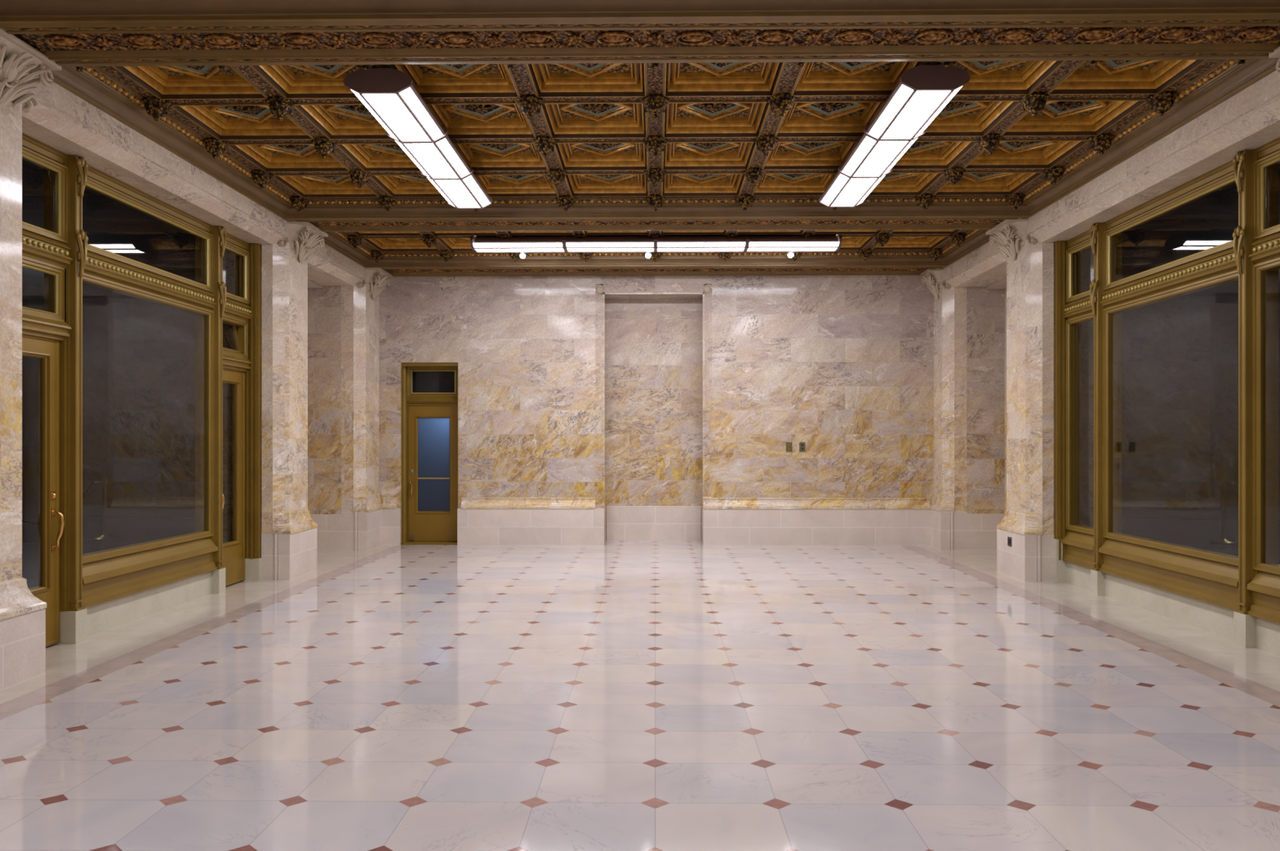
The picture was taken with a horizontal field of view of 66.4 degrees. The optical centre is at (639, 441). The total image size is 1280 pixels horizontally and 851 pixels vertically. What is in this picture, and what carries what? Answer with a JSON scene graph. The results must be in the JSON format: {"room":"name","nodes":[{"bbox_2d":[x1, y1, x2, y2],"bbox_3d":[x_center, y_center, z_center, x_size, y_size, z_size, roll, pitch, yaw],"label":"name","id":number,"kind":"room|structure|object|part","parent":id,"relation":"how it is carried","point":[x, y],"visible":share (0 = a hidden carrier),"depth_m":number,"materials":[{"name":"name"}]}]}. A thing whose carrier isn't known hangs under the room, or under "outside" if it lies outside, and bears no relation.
{"room":"lobby","nodes":[
{"label":"lobby","id":0,"kind":"room"},
{"bbox_2d":[22,159,195,519],"bbox_3d":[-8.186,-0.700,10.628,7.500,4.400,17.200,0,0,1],"label":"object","id":1,"kind":"structure","parent":0,"point":[139,355],"depth_m":19.15,"materials":[{"name":"glass"}]},
{"bbox_2d":[22,75,365,558],"bbox_3d":[-4.364,-0.625,5.569,0.900,4.250,17.400,0,0,1],"label":"wall","id":2,"kind":"structure","parent":0,"point":[61,120],"depth_m":10.53,"materials":[{"name":"stone"}]},
{"bbox_2d":[22,133,261,644],"bbox_3d":[-4.255,-0.314,8.442,0.268,3.628,4.250,0,0,1],"label":"window","id":3,"kind":"structure","parent":2,"relation":"in","point":[100,591],"depth_m":8.36,"materials":[{"name":"brown metal"}]},
{"bbox_2d":[22,334,64,647],"bbox_3d":[-4.290,0.367,6.810,0.130,2.235,0.835,0,0,1],"label":"door","id":4,"kind":"structure","parent":3,"relation":"attached to","point":[51,522],"depth_m":7.10,"materials":[{"name":"brown metal"}]},
{"bbox_3d":[-4.257,0.645,7.159,0.075,0.310,0.049,0,0,1],"label":"pull handle","id":5,"kind":"part","parent":4,"relation":"part of","materials":[{"name":"gold metal"}]},
{"bbox_3d":[-4.307,-1.080,6.813,0.095,0.400,0.870,0,0,1],"label":"transom sash","id":6,"kind":"part","parent":3,"relation":"part of","materials":[{"name":"brown metal"}]},
{"bbox_3d":[-4.295,-1.748,6.812,0.100,0.565,0.870,0,0,1],"label":"sash","id":7,"kind":"part","parent":3,"relation":"part of","materials":[{"name":"brown metal"}]},
{"bbox_3d":[-4.286,-1.375,6.812,0.158,0.200,0.870,0,0,1],"label":"transom rail","id":8,"kind":"part","parent":3,"relation":"part of","materials":[{"name":"brown metal"}]},
{"bbox_3d":[-4.271,-0.175,8.497,0.115,2.210,2.260,0,0,1],"label":"sash frame","id":9,"kind":"part","parent":3,"relation":"part of","materials":[{"name":"brown wood"}]},
{"bbox_3d":[-4.269,-1.748,8.497,0.100,0.565,2.260,0,0,1],"label":"sash","id":10,"kind":"part","parent":3,"relation":"part of","materials":[{"name":"brown metal"}]},
{"bbox_3d":[-4.260,-1.375,8.497,0.158,0.200,2.260,0,0,1],"label":"transom rail","id":11,"kind":"part","parent":3,"relation":"part of","materials":[{"name":"brown metal"}]},
{"bbox_3d":[-4.269,1.087,8.497,0.200,0.345,2.260,0,0,1],"label":"sill panel","id":12,"kind":"part","parent":3,"relation":"part of","materials":[{"name":"brown wood"}]},
{"bbox_2d":[222,322,241,353],"bbox_3d":[-4.311,-1.097,10.128,0.095,0.344,0.660,0,0,1],"label":"window pane","id":13,"kind":"object","parent":3,"relation":"attached to","point":[237,339],"depth_m":10.42,"materials":[{"name":"black glass"}]},
{"bbox_2d":[222,368,244,586],"bbox_3d":[-4.238,0.367,10.132,0.130,2.235,0.730,0,0,1],"label":"door","id":14,"kind":"structure","parent":3,"relation":"attached to","point":[233,552],"depth_m":10.35,"materials":[{"name":"brown wood"}]},
{"bbox_3d":[-4.256,-1.080,10.127,0.095,0.400,0.760,0,0,1],"label":"transom sash","id":15,"kind":"part","parent":3,"relation":"part of","materials":[{"name":"brown metal"}]},
{"bbox_3d":[-4.243,-1.748,10.127,0.100,0.565,0.760,0,0,1],"label":"sash","id":16,"kind":"part","parent":3,"relation":"part of","materials":[{"name":"brown metal"}]},
{"bbox_3d":[-4.234,-1.375,10.127,0.158,0.200,0.760,0,0,1],"label":"transom rail","id":17,"kind":"part","parent":3,"relation":"part of","materials":[{"name":"brown metal"}]},
{"bbox_3d":[-4.347,-0.565,13.408,0.570,3.130,0.014,0,0,1],"label":"panel","id":18,"kind":"part","parent":2,"relation":"part of","materials":[{"name":"stone"}]},
{"bbox_2d":[0,518,1279,850],"bbox_3d":[0.123,1.560,7.899,24.000,0.120,22.200,0,0,1],"label":"floor","id":19,"kind":"structure","parent":0,"point":[615,695],"depth_m":5.42,"materials":[{"name":"tile"}]},
{"bbox_2d":[0,28,61,690],"bbox_3d":[-3.919,-0.625,5.902,0.483,4.250,0.852,0,0,1],"label":"pillar","id":20,"kind":"structure","parent":19,"relation":"on","point":[22,615],"depth_m":6.07,"materials":[{"name":"stone"}]},
{"bbox_3d":[-3.940,0.945,5.902,0.198,0.260,0.844,0,0,1],"label":"moulding","id":21,"kind":"part","parent":20,"relation":"part of","materials":[{"name":"stone"}]},
{"bbox_2d":[92,475,116,540],"bbox_3d":[-8.227,1.015,15.030,0.330,0.970,0.330,0,0,1],"label":"stanchion","id":22,"kind":"object","parent":19,"relation":"on","point":[104,536],"visible":1,"depth_m":15.01,"materials":[{"name":"gold metal"}]},
{"bbox_2d":[22,482,93,524],"bbox_3d":[-9.282,0.955,15.046,1.786,0.652,0.043,0,0,1],"label":"rope","id":23,"kind":"object","parent":22,"relation":"hanging from","point":[91,486],"visible":0.32,"depth_m":15.03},
{"bbox_3d":[-8.227,1.020,15.030,0.048,0.840,0.047,0,0,1],"label":"post","id":24,"kind":"part","parent":22,"relation":"part of","materials":[{"name":"grey metal"}]},
{"bbox_2d":[261,221,328,580],"bbox_3d":[-3.840,-0.625,10.976,0.483,4.250,0.862,0,0,1],"label":"pillar","id":25,"kind":"structure","parent":19,"relation":"on","point":[289,531],"depth_m":10.66,"materials":[{"name":"stone"}]},
{"bbox_3d":[-3.861,0.870,10.976,0.198,0.260,0.854,0,0,1],"label":"moulding","id":26,"kind":"part","parent":25,"relation":"part of","materials":[{"name":"stone"}]},
{"bbox_2d":[341,267,393,551],"bbox_3d":[-3.819,-0.625,13.873,0.531,4.250,0.996,0,0,1],"label":"pillar","id":27,"kind":"structure","parent":19,"relation":"on","point":[361,503],"depth_m":13.46,"materials":[{"name":"stone"}]},
{"bbox_3d":[-3.816,0.840,13.875,0.198,0.260,0.992,0,0,1],"label":"moulding","id":28,"kind":"part","parent":27,"relation":"part of","materials":[{"name":"stone"}]},
{"bbox_2d":[919,268,966,550],"bbox_3d":[4.250,-0.625,13.868,0.531,4.250,0.756,0,0,1],"label":"pillar","id":29,"kind":"structure","parent":19,"relation":"on","point":[948,504],"depth_m":13.54,"materials":[{"name":"stone"}]},
{"bbox_3d":[4.247,0.840,13.870,0.198,0.260,0.752,0,0,1],"label":"moulding","id":30,"kind":"part","parent":29,"relation":"part of","materials":[{"name":"stone"}]},
{"bbox_2d":[986,218,1053,582],"bbox_3d":[4.179,-0.625,10.851,0.483,4.250,0.862,0,0,1],"label":"pillar","id":31,"kind":"structure","parent":19,"relation":"on","point":[1028,519],"depth_m":10.53,"materials":[{"name":"stone"}]},
{"bbox_2d":[1007,537,1011,546],"bbox_3d":[4.105,1.115,10.867,0.009,0.100,0.110,0,0,1],"label":"wall outlet","id":32,"kind":"object","parent":31,"relation":"attached to","point":[1009,539],"visible":1,"depth_m":10.86,"materials":[{"name":"black plastic"}]},
{"bbox_3d":[4.200,0.870,10.851,0.198,0.260,0.854,0,0,1],"label":"moulding","id":33,"kind":"part","parent":31,"relation":"part of","materials":[{"name":"stone"}]},
{"bbox_2d":[1210,477,1235,543],"bbox_3d":[8.626,1.015,14.468,0.330,0.970,0.330,0,0,1],"label":"stanchion","id":34,"kind":"object","parent":19,"relation":"on","point":[1223,540],"visible":1,"depth_m":14.45,"materials":[{"name":"gold metal"}]},
{"bbox_3d":[8.626,1.020,14.468,0.048,0.840,0.047,0,0,1],"label":"post","id":35,"kind":"part","parent":34,"relation":"part of","materials":[{"name":"grey metal"}]},
{"bbox_2d":[1234,484,1279,525],"bbox_3d":[9.681,0.955,14.451,1.786,0.652,0.043,0,0,1],"label":"rope","id":36,"kind":"object","parent":34,"relation":"hanging from","point":[1236,486],"visible":0.12,"depth_m":14.45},
{"bbox_2d":[1268,46,1279,75],"bbox_3d":[4.100,-0.625,5.734,0.483,4.250,0.767,0,0,1],"label":"pillar","id":37,"kind":"structure","parent":19,"relation":"on","point":[1276,54],"depth_m":5.98,"materials":[{"name":"stone"}]},
{"bbox_2d":[378,275,933,544],"bbox_3d":[0.226,-0.625,14.537,10.800,4.250,0.922,0,0,1],"label":"wall","id":38,"kind":"structure","parent":0,"point":[611,390],"depth_m":14.13,"materials":[{"name":"stone"}]},
{"bbox_2d":[400,362,457,545],"bbox_3d":[-3.043,0.170,14.304,0.830,2.660,0.290,0,0,1],"label":"door","id":39,"kind":"structure","parent":38,"relation":"in","point":[428,390],"depth_m":14.36,"materials":[{"name":"brown wood"}]},
{"bbox_3d":[-3.345,0.697,14.328,0.031,0.218,0.069,0,0,1],"label":"pull handle","id":40,"kind":"part","parent":39,"relation":"part of","materials":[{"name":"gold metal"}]},
{"bbox_3d":[-3.032,0.345,14.387,0.489,1.390,0.008,0,0,1],"label":"frosted pane","id":41,"kind":"part","parent":39,"relation":"part of","materials":[{"name":"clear glass"}]},
{"bbox_2d":[382,497,930,546],"bbox_3d":[0.223,1.150,14.354,7.880,0.700,0.628,0,0,1],"label":"baseboard","id":42,"kind":"structure","parent":38,"relation":"attached to","point":[544,522],"depth_m":14.06,"materials":[{"name":"stone"}]},
{"bbox_3d":[0.219,0.885,14.084,7.880,0.170,0.088,0,0,1],"label":"moulding","id":43,"kind":"part","parent":42,"relation":"part of","materials":[{"name":"stone"}]},
{"bbox_2d":[786,442,791,451],"bbox_3d":[2.144,0.080,14.071,0.084,0.132,0.014,0,0,1],"label":"wall outlet","id":44,"kind":"object","parent":38,"relation":"attached to","point":[788,445],"visible":1,"depth_m":14.07,"materials":[{"name":"brown metal"}]},
{"bbox_2d":[799,442,804,451],"bbox_3d":[2.334,0.080,14.068,0.084,0.132,0.014,0,0,1],"label":"wall outlet","id":45,"kind":"object","parent":38,"relation":"attached to","point":[802,445],"visible":1,"depth_m":14.07,"materials":[{"name":"gold metal"}]},
{"bbox_2d":[75,59,1246,262],"bbox_3d":[0.092,-2.633,5.899,9.200,0.434,18.200,0,0,1],"label":"ceiling","id":46,"kind":"structure","parent":0,"point":[652,131],"depth_m":8.17,"materials":[{"name":"brown wood"}]},
{"bbox_3d":[-3.184,-2.672,6.877,0.430,0.037,0.462,0,0,-42],"label":"lozenge frame","id":47,"kind":"part","parent":46,"relation":"part of","materials":[{"name":"brown wood"}]},
{"bbox_3d":[-3.168,-2.672,7.860,0.430,0.037,0.462,0,0,44],"label":"lozenge frame","id":48,"kind":"part","parent":46,"relation":"part of","materials":[{"name":"brown wood"}]},
{"bbox_3d":[-3.153,-2.672,8.842,0.430,0.037,0.462,0,0,-42],"label":"lozenge frame","id":49,"kind":"part","parent":46,"relation":"part of","materials":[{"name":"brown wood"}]},
{"bbox_3d":[-2.244,-2.672,6.862,0.430,0.037,0.462,0,0,44],"label":"lozenge frame","id":50,"kind":"part","parent":46,"relation":"part of","materials":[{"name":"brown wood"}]},
{"bbox_3d":[-3.138,-2.672,9.825,0.430,0.037,0.462,0,0,-42],"label":"lozenge frame","id":51,"kind":"part","parent":46,"relation":"part of","materials":[{"name":"brown wood"}]},
{"bbox_3d":[-2.228,-2.672,7.845,0.430,0.037,0.462,0,0,44],"label":"lozenge frame","id":52,"kind":"part","parent":46,"relation":"part of","materials":[{"name":"brown wood"}]},
{"bbox_3d":[-2.213,-2.672,8.828,0.430,0.037,0.462,0,0,44],"label":"lozenge frame","id":53,"kind":"part","parent":46,"relation":"part of","materials":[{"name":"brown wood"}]},
{"bbox_3d":[-3.093,-2.672,12.724,0.430,0.037,0.462,0,0,44],"label":"lozenge frame","id":54,"kind":"part","parent":46,"relation":"part of","materials":[{"name":"brown wood"}]},
{"bbox_3d":[-2.198,-2.672,9.811,0.430,0.037,0.462,0,0,44],"label":"lozenge frame","id":55,"kind":"part","parent":46,"relation":"part of","materials":[{"name":"brown wood"}]},
{"bbox_2d":[342,68,493,208],"bbox_3d":[-1.738,-2.462,8.213,0.478,0.249,3.290,0,0,1],"label":"ceiling light","id":56,"kind":"object","parent":46,"relation":"attached to","point":[390,95],"visible":1,"depth_m":7.46,"materials":[{"name":"white plastic"}]},
{"bbox_2d":[351,87,443,141],"bbox_3d":[-1.754,-2.372,7.132,0.412,0.044,1.069,0,0,1],"label":"diffuser","id":57,"kind":"object","parent":56,"relation":"attached to","point":[404,115],"depth_m":7.07,"materials":[{"name":"white plastic"}]},
{"bbox_2d":[395,138,468,177],"bbox_3d":[-1.738,-2.372,8.213,0.412,0.044,1.061,0,0,1],"label":"diffuser","id":58,"kind":"object","parent":56,"relation":"attached to","point":[438,158],"depth_m":8.16,"materials":[{"name":"white plastic"}]},
{"bbox_2d":[427,175,489,207],"bbox_3d":[-1.721,-2.372,9.293,0.412,0.044,1.069,0,0,1],"label":"diffuser","id":59,"kind":"object","parent":56,"relation":"attached to","point":[465,192],"depth_m":9.24,"materials":[{"name":"white plastic"}]},
{"bbox_3d":[-1.304,-2.672,6.848,0.430,0.037,0.462,0,0,44],"label":"lozenge frame","id":60,"kind":"part","parent":46,"relation":"part of","materials":[{"name":"brown wood"}]},
{"bbox_3d":[-1.288,-2.672,7.830,0.430,0.037,0.462,0,0,-42],"label":"lozenge frame","id":61,"kind":"part","parent":46,"relation":"part of","materials":[{"name":"brown wood"}]},
{"bbox_3d":[-1.273,-2.672,8.813,0.430,0.037,0.462,0,0,-42],"label":"lozenge frame","id":62,"kind":"part","parent":46,"relation":"part of","materials":[{"name":"brown wood"}]},
{"bbox_3d":[-1.258,-2.672,9.796,0.430,0.037,0.462,0,0,-42],"label":"lozenge frame","id":63,"kind":"part","parent":46,"relation":"part of","materials":[{"name":"brown wood"}]},
{"bbox_2d":[519,253,525,258],"bbox_3d":[-1.514,-2.471,12.633,0.084,0.229,0.091,0,0,1],"label":"spot lamp","id":64,"kind":"object","parent":46,"relation":"attached to","point":[522,255],"visible":0.66,"depth_m":12.60,"materials":[{"name":"white glass"}]},
{"bbox_3d":[-0.364,-2.672,6.833,0.430,0.037,0.462,0,0,-42],"label":"lozenge frame","id":65,"kind":"part","parent":46,"relation":"part of","materials":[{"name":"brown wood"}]},
{"bbox_3d":[-0.349,-2.672,7.816,0.430,0.037,0.462,0,0,-42],"label":"lozenge frame","id":66,"kind":"part","parent":46,"relation":"part of","materials":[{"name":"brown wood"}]},
{"bbox_3d":[-0.333,-2.672,8.799,0.430,0.037,0.462,0,0,-42],"label":"lozenge frame","id":67,"kind":"part","parent":46,"relation":"part of","materials":[{"name":"brown wood"}]},
{"bbox_3d":[-0.318,-2.672,9.782,0.430,0.037,0.462,0,0,-42],"label":"lozenge frame","id":68,"kind":"part","parent":46,"relation":"part of","materials":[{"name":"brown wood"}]},
{"bbox_2d":[0,15,1279,66],"bbox_3d":[0.091,-2.562,5.854,8.000,0.356,0.630,0,0,1],"label":"molding","id":69,"kind":"structure","parent":46,"relation":"attached to","point":[1178,37],"depth_m":5.89,"materials":[{"name":"brown wood"}]},
{"bbox_2d":[644,252,651,258],"bbox_3d":[0.106,-2.471,12.607,0.084,0.229,0.091,0,0,1],"label":"spot lamp","id":70,"kind":"object","parent":46,"relation":"attached to","point":[648,255],"visible":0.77,"depth_m":12.57,"materials":[{"name":"white glass"}]},
{"bbox_2d":[470,235,842,253],"bbox_3d":[0.196,-2.493,12.298,4.590,0.186,0.478,0,0,1],"label":"ceiling light","id":71,"kind":"object","parent":46,"relation":"attached to","point":[746,243],"visible":0.95,"depth_m":12.13,"materials":[{"name":"white plastic"}]},
{"bbox_2d":[472,243,564,252],"bbox_3d":[-1.506,-2.434,12.325,1.124,0.044,0.412,0,0,1],"label":"diffuser","id":72,"kind":"object","parent":71,"relation":"attached to","point":[477,247],"depth_m":12.19,"materials":[{"name":"white plastic"}]},
{"bbox_2d":[566,242,653,251],"bbox_3d":[-0.370,-2.434,12.307,1.116,0.044,0.412,0,0,1],"label":"diffuser","id":73,"kind":"object","parent":71,"relation":"attached to","point":[571,246],"depth_m":12.17,"materials":[{"name":"white plastic"}]},
{"bbox_2d":[657,242,745,251],"bbox_3d":[0.762,-2.434,12.290,1.116,0.044,0.412,0,0,1],"label":"diffuser","id":74,"kind":"object","parent":71,"relation":"attached to","point":[661,246],"depth_m":12.15,"materials":[{"name":"white plastic"}]},
{"bbox_2d":[746,242,839,251],"bbox_3d":[1.899,-2.434,12.272,1.124,0.044,0.412,0,0,1],"label":"diffuser","id":75,"kind":"object","parent":71,"relation":"attached to","point":[751,246],"depth_m":12.13,"materials":[{"name":"white plastic"}]},
{"bbox_2d":[284,216,1031,231],"bbox_3d":[0.167,-2.562,10.774,8.000,0.356,0.630,0,0,1],"label":"ceiling beam","id":76,"kind":"structure","parent":46,"relation":"attached to","point":[762,223],"depth_m":10.87,"materials":[{"name":"brown wood"}]},
{"bbox_2d":[380,266,947,276],"bbox_3d":[0.214,-2.562,13.758,8.000,0.356,0.720,0,0,1],"label":"crown molding","id":77,"kind":"structure","parent":46,"relation":"attached to","point":[815,270],"depth_m":13.88,"materials":[{"name":"brown wood"}]},
{"bbox_3d":[0.622,-2.672,9.767,0.430,0.037,0.462,0,0,-42],"label":"lozenge frame","id":78,"kind":"part","parent":46,"relation":"part of","materials":[{"name":"brown wood"}]},
{"bbox_3d":[0.607,-2.672,8.784,0.430,0.037,0.462,0,0,-42],"label":"lozenge frame","id":79,"kind":"part","parent":46,"relation":"part of","materials":[{"name":"brown wood"}]},
{"bbox_3d":[0.591,-2.672,7.801,0.430,0.037,0.462,0,0,-42],"label":"lozenge frame","id":80,"kind":"part","parent":46,"relation":"part of","materials":[{"name":"brown wood"}]},
{"bbox_3d":[0.576,-2.672,6.818,0.430,0.037,0.462,0,0,44],"label":"lozenge frame","id":81,"kind":"part","parent":46,"relation":"part of","materials":[{"name":"brown wood"}]},
{"bbox_2d":[786,252,793,257],"bbox_3d":[1.936,-2.471,12.579,0.084,0.229,0.091,0,0,1],"label":"spot lamp","id":82,"kind":"object","parent":46,"relation":"attached to","point":[790,255],"visible":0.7,"depth_m":12.55,"materials":[{"name":"white glass"}]},
{"bbox_3d":[1.562,-2.672,9.752,0.430,0.037,0.462,0,0,44],"label":"lozenge frame","id":83,"kind":"part","parent":46,"relation":"part of","materials":[{"name":"brown wood"}]},
{"bbox_3d":[1.546,-2.672,8.770,0.430,0.037,0.462,0,0,44],"label":"lozenge frame","id":84,"kind":"part","parent":46,"relation":"part of","materials":[{"name":"brown wood"}]},
{"bbox_3d":[1.531,-2.672,7.787,0.430,0.037,0.462,0,0,-42],"label":"lozenge frame","id":85,"kind":"part","parent":46,"relation":"part of","materials":[{"name":"brown wood"}]},
{"bbox_3d":[1.516,-2.672,6.804,0.430,0.037,0.462,0,0,-42],"label":"lozenge frame","id":86,"kind":"part","parent":46,"relation":"part of","materials":[{"name":"brown wood"}]},
{"bbox_2d":[817,65,970,207],"bbox_3d":[1.992,-2.462,8.155,0.478,0.249,3.290,0,0,1],"label":"ceiling light","id":87,"kind":"object","parent":46,"relation":"attached to","point":[922,92],"visible":1,"depth_m":7.41,"materials":[{"name":"white plastic"}]},
{"bbox_2d":[822,173,884,206],"bbox_3d":[2.009,-2.372,9.236,0.412,0.044,1.069,0,0,1],"label":"diffuser","id":88,"kind":"object","parent":87,"relation":"attached to","point":[844,190],"depth_m":9.19,"materials":[{"name":"white plastic"}]},
{"bbox_2d":[842,136,917,176],"bbox_3d":[1.992,-2.372,8.155,0.412,0.044,1.061,0,0,1],"label":"diffuser","id":89,"kind":"object","parent":87,"relation":"attached to","point":[871,157],"depth_m":8.11,"materials":[{"name":"white plastic"}]},
{"bbox_2d":[869,84,961,138],"bbox_3d":[1.975,-2.372,7.074,0.412,0.044,1.069,0,0,1],"label":"diffuser","id":90,"kind":"object","parent":87,"relation":"attached to","point":[908,112],"depth_m":7.02,"materials":[{"name":"white plastic"}]},
{"bbox_3d":[2.502,-2.672,9.738,0.430,0.037,0.462,0,0,-42],"label":"lozenge frame","id":91,"kind":"part","parent":46,"relation":"part of","materials":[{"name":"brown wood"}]},
{"bbox_3d":[3.486,-2.672,12.622,0.430,0.037,0.462,0,0,-42],"label":"lozenge frame","id":92,"kind":"part","parent":46,"relation":"part of","materials":[{"name":"brown wood"}]},
{"bbox_3d":[2.486,-2.672,8.755,0.430,0.037,0.462,0,0,-42],"label":"lozenge frame","id":93,"kind":"part","parent":46,"relation":"part of","materials":[{"name":"brown wood"}]},
{"bbox_3d":[2.471,-2.672,7.772,0.430,0.037,0.462,0,0,-42],"label":"lozenge frame","id":94,"kind":"part","parent":46,"relation":"part of","materials":[{"name":"brown wood"}]},
{"bbox_3d":[3.441,-2.672,9.723,0.430,0.037,0.462,0,0,-42],"label":"lozenge frame","id":95,"kind":"part","parent":46,"relation":"part of","materials":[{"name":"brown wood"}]},
{"bbox_3d":[2.456,-2.672,6.789,0.430,0.037,0.462,0,0,-42],"label":"lozenge frame","id":96,"kind":"part","parent":46,"relation":"part of","materials":[{"name":"brown wood"}]},
{"bbox_3d":[3.426,-2.672,8.740,0.430,0.037,0.462,0,0,44],"label":"lozenge frame","id":97,"kind":"part","parent":46,"relation":"part of","materials":[{"name":"brown wood"}]},
{"bbox_3d":[3.411,-2.672,7.758,0.430,0.037,0.462,0,0,-42],"label":"lozenge frame","id":98,"kind":"part","parent":46,"relation":"part of","materials":[{"name":"brown wood"}]},
{"bbox_3d":[3.396,-2.672,6.775,0.430,0.037,0.462,0,0,44],"label":"lozenge frame","id":99,"kind":"part","parent":46,"relation":"part of","materials":[{"name":"brown wood"}]},
{"bbox_2d":[942,71,1279,550],"bbox_3d":[4.536,-0.625,5.515,0.900,4.250,17.570,0,0,1],"label":"wall","id":100,"kind":"structure","parent":0,"point":[1250,119],"depth_m":10.68,"materials":[{"name":"stone"}]},
{"bbox_2d":[0,0,1279,23],"bbox_3d":[0.018,-2.508,1.170,8.000,0.236,8.740,0,0,1],"label":"crown molding","id":101,"kind":"structure","parent":100,"relation":"attached to","point":[11,11],"depth_m":5.50,"materials":[{"name":"brown wood"}]},
{"bbox_2d":[318,229,991,267],"bbox_3d":[0.190,-2.508,12.243,8.000,0.236,2.310,0,0,1],"label":"crown molding","id":102,"kind":"structure","parent":100,"relation":"attached to","point":[975,239],"depth_m":13.30,"materials":[{"name":"brown wood"}]},
{"bbox_2d":[47,58,1279,219],"bbox_3d":[0.129,-2.508,8.314,8.000,0.236,4.290,0,0,1],"label":"crown molding","id":103,"kind":"structure","parent":100,"relation":"attached to","point":[1228,79],"depth_m":9.81,"materials":[{"name":"brown wood"}]},
{"bbox_3d":[4.765,-0.565,13.507,0.570,3.130,0.014,0,0,1],"label":"panel","id":104,"kind":"part","parent":100,"relation":"part of","materials":[{"name":"stone"}]},
{"bbox_2d":[1053,137,1279,656],"bbox_3d":[4.516,-0.314,8.306,0.268,3.628,4.250,0,0,1],"label":"window","id":105,"kind":"structure","parent":100,"relation":"in","point":[1236,598],"depth_m":8.12,"materials":[{"name":"brown metal"}]},
{"bbox_3d":[4.547,-1.375,9.991,0.158,0.200,0.760,0,0,1],"label":"transom rail","id":106,"kind":"part","parent":105,"relation":"part of","materials":[{"name":"brown metal"}]},
{"bbox_3d":[4.556,1.087,9.990,0.200,0.345,0.760,0,0,1],"label":"sill panel","id":107,"kind":"part","parent":105,"relation":"part of","materials":[{"name":"brown wood"}]},
{"bbox_3d":[4.556,-1.748,9.990,0.100,0.565,0.760,0,0,1],"label":"sash","id":108,"kind":"part","parent":105,"relation":"part of","materials":[{"name":"brown metal"}]},
{"bbox_3d":[4.558,-0.175,9.990,0.115,2.210,0.760,0,0,1],"label":"sash frame","id":109,"kind":"part","parent":105,"relation":"part of","materials":[{"name":"brown metal"}]},
{"bbox_3d":[4.521,-1.375,8.361,0.158,0.200,2.260,0,0,1],"label":"transom rail","id":110,"kind":"part","parent":105,"relation":"part of","materials":[{"name":"brown metal"}]},
{"bbox_3d":[4.530,1.087,8.361,0.200,0.345,2.260,0,0,1],"label":"sill panel","id":111,"kind":"part","parent":105,"relation":"part of","materials":[{"name":"brown metal"}]},
{"bbox_3d":[4.530,-1.748,8.361,0.100,0.565,2.260,0,0,1],"label":"sash","id":112,"kind":"part","parent":105,"relation":"part of","materials":[{"name":"brown metal"}]},
{"bbox_3d":[4.533,-0.175,8.361,0.115,2.210,2.260,0,0,1],"label":"sash frame","id":113,"kind":"part","parent":105,"relation":"part of","materials":[{"name":"brown metal"}]},
{"bbox_3d":[4.504,1.087,6.676,0.200,0.345,0.870,0,0,1],"label":"sill panel","id":114,"kind":"part","parent":105,"relation":"part of","materials":[{"name":"brown wood"}]},
{"bbox_3d":[4.495,-1.375,6.676,0.158,0.200,0.870,0,0,1],"label":"transom rail","id":115,"kind":"part","parent":105,"relation":"part of","materials":[{"name":"brown metal"}]},
{"bbox_3d":[4.507,-0.175,6.676,0.115,2.210,0.870,0,0,1],"label":"sash frame","id":116,"kind":"part","parent":105,"relation":"part of","materials":[{"name":"brown wood"}]},
{"bbox_3d":[4.504,-1.748,6.676,0.100,0.565,0.870,0,0,1],"label":"sash","id":117,"kind":"part","parent":105,"relation":"part of","materials":[{"name":"brown metal"}]},
{"bbox_2d":[1121,163,1279,519],"bbox_3d":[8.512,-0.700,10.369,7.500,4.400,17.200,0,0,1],"label":"window glass","id":118,"kind":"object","parent":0,"point":[1180,355],"depth_m":18.84,"materials":[{"name":"glass"}]}
]}

